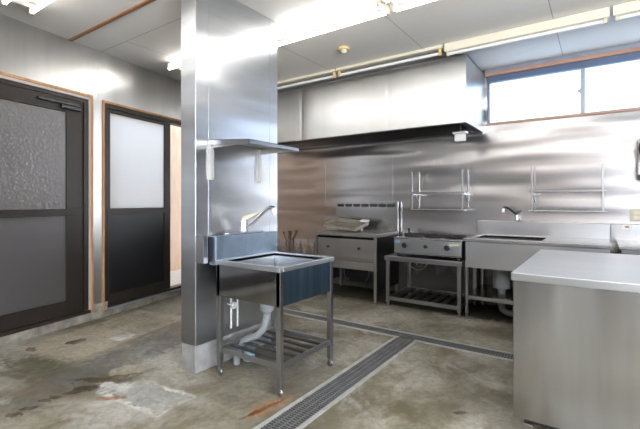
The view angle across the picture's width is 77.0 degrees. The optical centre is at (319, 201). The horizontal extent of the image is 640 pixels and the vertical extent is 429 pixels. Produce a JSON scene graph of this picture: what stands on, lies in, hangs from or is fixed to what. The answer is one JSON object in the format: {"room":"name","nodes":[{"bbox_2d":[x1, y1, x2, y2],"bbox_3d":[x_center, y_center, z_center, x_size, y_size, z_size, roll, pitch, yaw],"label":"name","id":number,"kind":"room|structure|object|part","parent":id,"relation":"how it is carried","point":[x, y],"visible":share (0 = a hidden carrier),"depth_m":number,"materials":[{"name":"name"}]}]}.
{"room":"commercial kitchen","nodes":[
{"label":"commercial kitchen","id":0,"kind":"room"},
{"bbox_2d":[0,14,180,303],"bbox_3d":[-2.723,-0.223,3.285,0.124,2.665,7.870,0,0,24],"label":"wall","id":1,"kind":"structure","parent":0,"point":[28,51],"depth_m":4.09,"materials":[{"name":"paint"}]},
{"bbox_2d":[0,71,92,336],"bbox_3d":[-2.894,0.019,2.818,0.110,2.192,2.777,0,0,24],"label":"door","id":2,"kind":"structure","parent":1,"relation":"in","point":[46,130],"depth_m":3.65,"materials":[{"name":"brown metal"}]},
{"bbox_3d":[-2.631,0.536,3.415,0.006,0.829,0.963,0,0,24],"label":"pane","id":3,"kind":"part","parent":2,"relation":"part of","materials":[{"name":"grey glass"}]},
{"bbox_3d":[-2.631,-0.396,3.415,0.006,0.943,0.963,0,0,24],"label":"glass pane","id":4,"kind":"part","parent":2,"relation":"part of","materials":[{"name":"grey glass"}]},
{"bbox_2d":[0,290,180,346],"bbox_3d":[-2.719,1.120,3.283,0.132,0.160,7.870,0,0,24],"label":"baseboard","id":5,"kind":"structure","parent":1,"relation":"attached to","point":[97,313],"depth_m":3.94,"materials":[{"name":"concrete"}]},
{"bbox_2d":[68,0,155,40],"bbox_3d":[0.625,-1.549,1.740,7.373,0.012,0.032,0,0,35],"label":"trim","id":6,"kind":"structure","parent":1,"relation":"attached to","point":[146,2],"depth_m":3.40,"materials":[{"name":"brown wood"}]},
{"bbox_2d":[102,100,180,312],"bbox_3d":[-1.782,0.045,5.363,0.118,2.210,2.567,0,0,24],"label":"door","id":7,"kind":"structure","parent":1,"relation":"in","point":[135,142],"depth_m":4.58,"materials":[{"name":"black metal"}]},
{"bbox_3d":[-2.092,0.556,4.630,0.007,0.857,0.768,0,0,24],"label":"kick panel","id":8,"kind":"part","parent":7,"relation":"part of","materials":[{"name":"black metal"}]},
{"bbox_3d":[-2.092,-0.438,4.630,0.007,1.034,0.768,0,0,24],"label":"glass pane","id":9,"kind":"part","parent":7,"relation":"part of","materials":[{"name":"white glass"}]},
{"bbox_2d":[181,0,276,373],"bbox_3d":[-0.650,-0.177,3.167,0.246,2.755,0.862,0,0,35],"label":"wall pillar","id":10,"kind":"structure","parent":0,"point":[229,48],"depth_m":2.95,"materials":[{"name":"metal"}]},
{"bbox_2d":[227,298,238,327],"bbox_3d":[-0.642,0.756,3.012,0.090,0.368,0.086,0,0,-39],"label":"valve","id":11,"kind":"object","parent":10,"relation":"attached to","point":[234,304],"visible":0.87,"depth_m":2.99,"materials":[{"name":"white metal"}]},
{"bbox_2d":[207,139,298,182],"bbox_3d":[-0.480,-0.302,2.973,0.417,0.285,0.541,0,0,35],"label":"wall shelf","id":12,"kind":"object","parent":10,"relation":"attached to","point":[262,147],"visible":1,"depth_m":2.88,"materials":[{"name":"metal"}]},
{"bbox_2d":[0,269,549,428],"bbox_3d":[-2.440,1.250,3.659,14.794,0.140,14.869,0,0,35],"label":"floor","id":13,"kind":"structure","parent":0,"point":[121,370],"depth_m":2.76,"materials":[{"name":"concrete"}]},
{"bbox_2d":[243,346,254,361],"bbox_3d":[-0.540,1.153,3.064,0.090,0.095,0.090,0,0,35],"label":"cap","id":14,"kind":"object","parent":13,"relation":"on","point":[250,347],"visible":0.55,"depth_m":3.03,"materials":[{"name":"grey plastic"}]},
{"bbox_2d":[209,231,333,396],"bbox_3d":[-0.325,0.720,2.889,0.654,0.961,0.640,0,0,35],"label":"sink","id":15,"kind":"object","parent":13,"relation":"on","point":[250,267],"visible":1,"depth_m":2.77,"materials":[{"name":"metal"}]},
{"bbox_3d":[-0.692,0.784,2.786,0.034,0.708,0.034,0,0,35],"label":"leg","id":16,"kind":"part","parent":15,"relation":"part of","materials":[{"name":"metal"}]},
{"bbox_2d":[209,231,276,265],"bbox_3d":[-0.564,0.340,3.056,0.070,0.200,0.640,0,0,35],"label":"backsplash","id":17,"kind":"structure","parent":15,"relation":"attached to","point":[221,246],"depth_m":2.96,"materials":[{"name":"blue metal"}]},
{"bbox_2d":[225,205,276,234],"bbox_3d":[-0.477,0.132,2.983,0.287,0.215,0.360,0,0,35],"label":"mixer tap","id":18,"kind":"object","parent":15,"relation":"on","point":[245,225],"visible":1,"depth_m":3.02,"materials":[{"name":"silver metal"}]},
{"bbox_3d":[-0.570,0.231,3.048,0.056,0.018,0.360,0,0,35],"label":"plate","id":19,"kind":"part","parent":18,"relation":"part of","materials":[{"name":"silver metal"}]},
{"bbox_3d":[-0.524,0.116,3.064,0.162,0.087,0.048,0,0,-20],"label":"lever","id":20,"kind":"part","parent":18,"relation":"part of","materials":[{"name":"beige plastic"}]},
{"bbox_3d":[-0.447,0.116,3.006,0.249,0.182,0.037,0,0,21],"label":"spout","id":21,"kind":"part","parent":18,"relation":"part of","materials":[{"name":"silver metal"}]},
{"bbox_3d":[-0.371,0.784,3.245,0.034,0.708,0.034,0,0,35],"label":"leg","id":22,"kind":"part","parent":15,"relation":"part of","materials":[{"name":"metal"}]},
{"bbox_2d":[228,253,320,266],"bbox_3d":[-0.308,0.517,2.859,0.523,0.215,0.548,0,0,35],"label":"basin","id":23,"kind":"object","parent":15,"relation":"in","point":[265,259],"depth_m":3.10,"materials":[{"name":"silver metal"}]},
{"bbox_3d":[-0.309,1.018,2.859,0.558,0.033,0.574,0,0,35],"label":"shelf rail","id":24,"kind":"part","parent":15,"relation":"part of","materials":[{"name":"metal"}]},
{"bbox_3d":[-0.247,0.784,2.474,0.034,0.708,0.034,0,0,35],"label":"leg","id":25,"kind":"part","parent":15,"relation":"part of","materials":[{"name":"metal"}]},
{"bbox_3d":[0.074,0.784,2.933,0.034,0.708,0.034,0,0,35],"label":"leg","id":26,"kind":"part","parent":15,"relation":"part of","materials":[{"name":"metal"}]},
{"bbox_2d":[283,231,291,252],"bbox_3d":[-0.516,0.829,6.385,0.174,0.742,0.068,0,0,35],"label":"pipes","id":27,"kind":"object","parent":13,"relation":"on","point":[290,232],"visible":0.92,"depth_m":6.37,"materials":[{"name":"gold metal"}]},
{"bbox_2d":[253,336,416,428],"bbox_3d":[-0.631,1.196,1.540,0.210,0.007,4.800,0,0,35],"label":"floor drain","id":28,"kind":"object","parent":13,"relation":"on","point":[300,413],"visible":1,"depth_m":2.56,"materials":[{"name":"grey metal"}]},
{"bbox_2d":[315,202,398,302],"bbox_3d":[0.456,0.598,5.319,0.985,1.205,0.702,0,0,35],"label":"range","id":29,"kind":"object","parent":13,"relation":"on","point":[358,256],"visible":0.86,"depth_m":5.16,"materials":[{"name":"metal"}]},
{"bbox_3d":[0.302,1.000,5.770,0.032,0.400,0.032,0,0,35],"label":"leg","id":30,"kind":"part","parent":29,"relation":"part of","materials":[{"name":"metal"}]},
{"bbox_2d":[322,217,369,231],"bbox_3d":[0.343,0.297,5.323,0.528,0.171,0.353,0,0,35],"label":"drip tray","id":31,"kind":"object","parent":29,"relation":"on","point":[337,223],"visible":1,"depth_m":5.34,"materials":[{"name":"metal"}]},
{"bbox_3d":[0.305,0.578,5.026,0.815,0.240,0.016,0,0,35],"label":"panel","id":32,"kind":"part","parent":29,"relation":"part of","materials":[{"name":"metal"}]},
{"bbox_3d":[0.307,0.629,5.028,0.895,0.402,0.030,0,0,35],"label":"frame","id":33,"kind":"part","parent":29,"relation":"part of","materials":[{"name":"metal"}]},
{"bbox_3d":[0.304,0.777,5.024,0.823,0.102,0.020,0,0,35],"label":"panel","id":34,"kind":"part","parent":29,"relation":"part of","materials":[{"name":"metal"}]},
{"bbox_3d":[0.485,0.406,5.282,0.895,0.044,0.650,0,0,35],"label":"plate","id":35,"kind":"part","parent":29,"relation":"part of","materials":[{"name":"metal"}]},
{"bbox_3d":[0.661,1.000,4.784,0.032,0.400,0.032,0,0,35],"label":"leg","id":36,"kind":"part","parent":29,"relation":"part of","materials":[{"name":"metal"}]},
{"bbox_2d":[284,308,512,361],"bbox_3d":[1.350,1.196,3.192,6.650,0.007,0.172,0,0,35],"label":"floor drain","id":37,"kind":"object","parent":13,"relation":"on","point":[488,352],"visible":0.56,"depth_m":3.57,"materials":[{"name":"grey metal"}]},
{"bbox_2d":[384,253,476,317],"bbox_3d":[1.299,0.910,4.678,0.882,0.580,0.685,0,0,35],"label":"stand","id":38,"kind":"object","parent":13,"relation":"on","point":[457,305],"visible":0.82,"depth_m":4.55,"materials":[{"name":"metal"}]},
{"bbox_3d":[0.787,0.910,4.655,0.038,0.480,0.038,0,0,35],"label":"leg","id":39,"kind":"part","parent":38,"relation":"part of","materials":[{"name":"metal"}]},
{"bbox_3d":[1.146,0.910,5.167,0.038,0.480,0.038,0,0,35],"label":"leg","id":40,"kind":"part","parent":38,"relation":"part of","materials":[{"name":"metal"}]},
{"bbox_2d":[394,228,468,260],"bbox_3d":[1.297,0.475,4.643,0.819,0.290,0.625,0,0,35],"label":"gas stove","id":41,"kind":"object","parent":38,"relation":"on","point":[430,244],"visible":0.98,"depth_m":4.43,"materials":[{"name":"silver metal"}]},
{"bbox_3d":[1.165,0.495,4.409,0.756,0.150,0.009,0,0,35],"label":"panel","id":42,"kind":"part","parent":41,"relation":"part of","materials":[{"name":"metal"}]},
{"bbox_3d":[1.329,0.410,4.643,0.768,0.016,0.589,0,0,35],"label":"plate","id":43,"kind":"part","parent":41,"relation":"part of","materials":[{"name":"silver metal"}]},
{"bbox_3d":[1.339,0.488,4.257,0.064,0.064,0.040,0,0,35],"label":"knob","id":44,"kind":"part","parent":41,"relation":"part of","materials":[{"name":"black plastic"}]},
{"bbox_3d":[1.299,1.108,4.678,0.842,0.040,0.655,0,0,35],"label":"shelf rail","id":45,"kind":"part","parent":38,"relation":"part of","materials":[{"name":"metal"}]},
{"bbox_3d":[1.453,0.910,4.189,0.038,0.480,0.038,0,0,35],"label":"leg","id":46,"kind":"part","parent":38,"relation":"part of","materials":[{"name":"metal"}]},
{"bbox_3d":[1.811,0.910,4.701,0.038,0.480,0.038,0,0,35],"label":"leg","id":47,"kind":"part","parent":38,"relation":"part of","materials":[{"name":"metal"}]},
{"bbox_2d":[463,220,610,318],"bbox_3d":[2.181,0.708,4.104,1.275,0.984,0.755,0,0,35],"label":"sink","id":48,"kind":"object","parent":13,"relation":"on","point":[502,247],"visible":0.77,"depth_m":4.09,"materials":[{"name":"silver metal"}]},
{"bbox_3d":[1.515,0.870,4.148,0.036,0.540,0.036,0,0,35],"label":"leg","id":49,"kind":"part","parent":48,"relation":"part of","materials":[{"name":"metal"}]},
{"bbox_3d":[1.893,0.870,4.687,0.036,0.540,0.036,0,0,35],"label":"leg","id":50,"kind":"part","parent":48,"relation":"part of","materials":[{"name":"metal"}]},
{"bbox_2d":[468,284,512,304],"bbox_3d":[2.181,0.975,4.080,1.188,0.038,0.684,0,0,35],"label":"shelf","id":51,"kind":"object","parent":48,"relation":"attached to","point":[484,292],"depth_m":4.15,"materials":[{"name":"silver metal"}]},
{"bbox_2d":[478,236,544,240],"bbox_3d":[1.992,0.522,4.214,0.638,0.275,0.538,0,0,35],"label":"basin","id":52,"kind":"object","parent":48,"relation":"in","point":[528,238],"depth_m":4.40,"materials":[{"name":"silver metal"}]},
{"bbox_2d":[463,234,610,249],"bbox_3d":[2.195,0.389,4.091,1.238,0.038,0.750,0,0,35],"label":"countertop","id":53,"kind":"structure","parent":48,"relation":"on","point":[591,243],"depth_m":3.86,"materials":[{"name":"silver metal"}]},
{"bbox_2d":[477,220,609,238],"bbox_3d":[2.386,0.308,4.397,1.275,0.184,0.038,0,0,35],"label":"backsplash","id":54,"kind":"structure","parent":48,"relation":"attached to","point":[553,229],"depth_m":4.34,"materials":[{"name":"metal"}]},
{"bbox_2d":[511,249,639,428],"bbox_3d":[2.015,0.770,1.882,1.858,0.860,1.165,0,0,35],"label":"worktable","id":55,"kind":"object","parent":13,"relation":"on","point":[576,315],"visible":1,"depth_m":1.83,"materials":[{"name":"metal"}]},
{"bbox_3d":[1.022,1.139,1.970,0.044,0.122,0.044,0,0,35],"label":"leg","id":56,"kind":"part","parent":55,"relation":"part of","materials":[{"name":"metal"}]},
{"bbox_3d":[2.015,1.060,1.882,1.758,0.030,1.015,0,0,35],"label":"frame","id":57,"kind":"part","parent":55,"relation":"part of","materials":[{"name":"metal"}]},
{"bbox_2d":[511,249,639,292],"bbox_3d":[2.015,0.358,1.882,1.858,0.037,1.165,0,0,35],"label":"countertop","id":58,"kind":"structure","parent":55,"relation":"on","point":[605,271],"depth_m":2.00,"materials":[{"name":"metal"}]},
{"bbox_2d":[610,224,639,254],"bbox_3d":[3.279,0.708,3.356,1.378,0.984,0.720,0,0,35],"label":"sink","id":59,"kind":"object","parent":13,"relation":"on","point":[627,241],"depth_m":3.90,"materials":[{"name":"silver metal"}]},
{"bbox_2d":[610,224,639,241],"bbox_3d":[3.475,0.308,3.637,1.378,0.184,0.035,0,0,35],"label":"backsplash","id":60,"kind":"structure","parent":59,"relation":"attached to","point":[616,233],"depth_m":3.95,"materials":[{"name":"silver metal"}]},
{"bbox_2d":[621,225,629,229],"bbox_3d":[3.002,0.249,3.945,0.072,0.042,0.003,0,0,35],"label":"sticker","id":61,"kind":"object","parent":59,"relation":"attached to","point":[626,227],"visible":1,"depth_m":3.94,"materials":[{"name":"paper"}]},
{"bbox_2d":[616,240,639,250],"bbox_3d":[3.296,0.391,3.341,1.332,0.034,0.715,0,0,35],"label":"countertop","id":62,"kind":"structure","parent":59,"relation":"on","point":[633,245],"depth_m":3.47,"materials":[{"name":"silver metal"}]},
{"bbox_2d":[0,0,639,92],"bbox_3d":[0.041,-1.615,1.510,8.266,0.120,7.720,0,0,35],"label":"ceiling","id":63,"kind":"structure","parent":0,"point":[148,37],"depth_m":3.65,"materials":[{"name":"white paint"}]},
{"bbox_2d":[1,0,53,14],"bbox_3d":[-1.789,-1.506,2.700,1.238,0.098,0.208,0,0,35],"label":"fluorescent light","id":64,"kind":"object","parent":63,"relation":"attached to","point":[33,9],"visible":1,"depth_m":3.02,"materials":[{"name":"white plastic"}]},
{"bbox_2d":[167,59,180,70],"bbox_3d":[-1.127,-1.506,4.177,1.238,0.098,0.208,0,0,35],"label":"fluorescent light","id":65,"kind":"object","parent":63,"relation":"attached to","point":[176,64],"visible":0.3,"depth_m":4.42,"materials":[{"name":"white plastic"}]},
{"bbox_2d":[277,69,337,89],"bbox_3d":[-0.316,-1.508,5.067,1.242,0.095,0.070,0,0,35],"label":"fluorescent light","id":66,"kind":"object","parent":63,"relation":"attached to","point":[332,71],"visible":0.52,"depth_m":4.93,"materials":[{"name":"beige metal"}]},
{"bbox_2d":[277,0,389,46],"bbox_3d":[-0.020,-1.506,3.401,1.238,0.098,0.208,0,0,35],"label":"fluorescent light","id":67,"kind":"object","parent":63,"relation":"attached to","point":[359,6],"visible":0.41,"depth_m":3.29,"materials":[{"name":"white plastic"}]},
{"bbox_2d":[338,46,349,53],"bbox_3d":[0.242,-1.528,4.059,0.111,0.055,0.111,0,0,35],"label":"smoke detector","id":68,"kind":"object","parent":63,"relation":"attached to","point":[343,49],"visible":1,"depth_m":4.03,"materials":[{"name":"plastic"}]},
{"bbox_2d":[336,44,443,76],"bbox_3d":[0.713,-1.508,4.348,1.242,0.095,0.070,0,0,35],"label":"fluorescent light","id":69,"kind":"object","parent":63,"relation":"attached to","point":[439,48],"visible":1,"depth_m":4.29,"materials":[{"name":"beige metal"}]},
{"bbox_2d":[382,0,434,12],"bbox_3d":[1.022,-1.506,2.672,1.238,0.098,0.208,0,0,35],"label":"fluorescent light","id":70,"kind":"object","parent":63,"relation":"attached to","point":[393,3],"visible":1,"depth_m":3.01,"materials":[{"name":"white plastic"}]},
{"bbox_2d":[444,7,609,56],"bbox_3d":[1.780,-1.496,3.600,1.322,0.118,0.060,0,0,35],"label":"fluorescent light","id":71,"kind":"object","parent":63,"relation":"attached to","point":[599,16],"visible":1,"depth_m":3.52,"materials":[{"name":"beige metal"}]},
{"bbox_2d":[613,0,639,21],"bbox_3d":[2.879,-1.496,2.830,1.322,0.118,0.060,0,0,35],"label":"fluorescent light","id":72,"kind":"object","parent":63,"relation":"attached to","point":[630,9],"visible":1,"depth_m":3.14,"materials":[{"name":"white plastic"}]},
{"bbox_2d":[277,70,639,307],"bbox_3d":[2.226,-0.177,4.617,8.250,2.755,0.123,0,0,35],"label":"wall","id":73,"kind":"structure","parent":0,"point":[569,153],"depth_m":4.88,"materials":[{"name":"metal"}]},
{"bbox_2d":[277,54,483,152],"bbox_3d":[0.311,-1.155,5.397,3.418,0.714,0.794,0,0,35],"label":"range hood","id":74,"kind":"object","parent":73,"relation":"attached to","point":[449,90],"visible":0.87,"depth_m":4.63,"materials":[{"name":"metal"}]},
{"bbox_2d":[452,124,467,141],"bbox_3d":[1.541,-0.771,4.415,0.150,0.207,0.080,0,0,35],"label":"box","id":75,"kind":"object","parent":74,"relation":"hanging from","point":[460,135],"visible":0.87,"depth_m":4.39,"materials":[{"name":"white plastic"}]},
{"bbox_3d":[1.541,-0.759,4.415,0.150,0.026,0.080,0,0,35],"label":"mounting plate","id":76,"kind":"part","parent":75,"relation":"part of","materials":[{"name":"silver metal"}]},
{"bbox_2d":[409,170,468,210],"bbox_3d":[1.461,-0.140,4.925,0.675,0.490,0.248,0,0,35],"label":"wall rack","id":77,"kind":"object","parent":73,"relation":"attached to","point":[412,193],"visible":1,"depth_m":4.84,"materials":[{"name":"silver metal"}]},
{"bbox_3d":[1.395,0.094,4.830,0.675,0.018,0.018,0,0,35],"label":"rail","id":78,"kind":"part","parent":77,"relation":"part of","materials":[{"name":"silver metal"}]},
{"bbox_3d":[1.395,-0.112,4.829,0.675,0.020,0.016,0,0,35],"label":"rail","id":79,"kind":"part","parent":77,"relation":"part of","materials":[{"name":"metal"}]},
{"bbox_2d":[501,206,519,219],"bbox_3d":[2.134,0.124,4.460,0.247,0.152,0.095,0,0,-22],"label":"tap","id":80,"kind":"object","parent":73,"relation":"attached to","point":[505,207],"visible":1,"depth_m":4.46,"materials":[{"name":"silver metal"}]},
{"bbox_3d":[2.116,0.106,4.469,0.189,0.115,0.024,0,0,-15],"label":"spout","id":81,"kind":"part","parent":80,"relation":"part of","materials":[{"name":"metal"}]},
{"bbox_2d":[485,51,639,125],"bbox_3d":[3.066,-1.184,3.977,2.700,0.576,0.087,0,0,35],"label":"window","id":82,"kind":"structure","parent":73,"relation":"in","point":[610,84],"depth_m":4.29,"materials":[{"name":"glass"}]},
{"bbox_3d":[2.386,-1.160,4.479,0.930,0.480,0.005,0,0,35],"label":"pane","id":83,"kind":"part","parent":82,"relation":"part of","materials":[{"name":"white glass"}]},
{"bbox_3d":[3.049,-0.906,3.954,2.700,0.020,0.025,0,0,35],"label":"sill","id":84,"kind":"part","parent":82,"relation":"part of","materials":[{"name":"brown wood"}]},
{"bbox_3d":[3.434,-1.160,3.727,1.690,0.480,0.005,0,0,35],"label":"pane","id":85,"kind":"part","parent":82,"relation":"part of","materials":[{"name":"white glass"}]},
{"bbox_2d":[485,42,639,72],"bbox_3d":[3.054,-1.532,3.961,2.700,0.045,0.028,0,0,35],"label":"trim","id":86,"kind":"structure","parent":73,"relation":"attached to","point":[632,45],"depth_m":4.25,"materials":[{"name":"grey wood"}]},
{"bbox_2d":[485,47,639,76],"bbox_3d":[3.048,-1.488,3.952,2.700,0.040,0.030,0,0,35],"label":"trim","id":87,"kind":"structure","parent":73,"relation":"attached to","point":[635,49],"depth_m":4.25,"materials":[{"name":"brown wood"}]},
{"bbox_2d":[528,163,606,212],"bbox_3d":[2.553,-0.140,4.160,0.675,0.490,0.248,0,0,35],"label":"wall rack","id":88,"kind":"object","parent":73,"relation":"attached to","point":[533,192],"visible":1,"depth_m":4.11,"materials":[{"name":"silver metal"}]},
{"bbox_3d":[2.487,0.094,4.066,0.675,0.018,0.018,0,0,35],"label":"rail","id":89,"kind":"part","parent":88,"relation":"part of","materials":[{"name":"silver metal"}]},
{"bbox_3d":[2.486,-0.112,4.065,0.675,0.020,0.016,0,0,35],"label":"rail","id":90,"kind":"part","parent":88,"relation":"part of","materials":[{"name":"metal"}]},
{"bbox_2d":[630,209,639,221],"bbox_3d":[3.097,0.130,3.924,0.117,0.120,0.012,0,0,35],"label":"wall outlet","id":91,"kind":"object","parent":73,"relation":"attached to","point":[634,213],"visible":1,"depth_m":3.93,"materials":[{"name":"beige plastic"}]},
{"bbox_2d":[634,211,639,219],"bbox_3d":[3.095,0.130,3.921,0.048,0.084,0.004,0,0,35],"label":"socket","id":92,"kind":"object","parent":91,"relation":"attached to","point":[636,213],"depth_m":3.92,"materials":[{"name":"beige plastic"}]},
{"bbox_2d":[637,139,639,179],"bbox_3d":[3.151,-0.439,3.716,0.334,0.457,0.288,0,0,35],"label":"wall fan","id":93,"kind":"object","parent":73,"relation":"attached to","point":[638,140],"visible":1,"depth_m":3.83,"materials":[{"name":"white plastic"}]},
{"label":"outside","id":94,"kind":"structure","parent":0,"visible":0},
{"bbox_2d":[170,125,180,270],"bbox_3d":[-2.893,-0.300,6.167,0.075,3.000,7.000,0,0,24],"label":"wall","id":95,"kind":"structure","parent":94,"point":[175,132],"depth_m":6.96,"materials":[{"name":"beige wood"}]}
]}

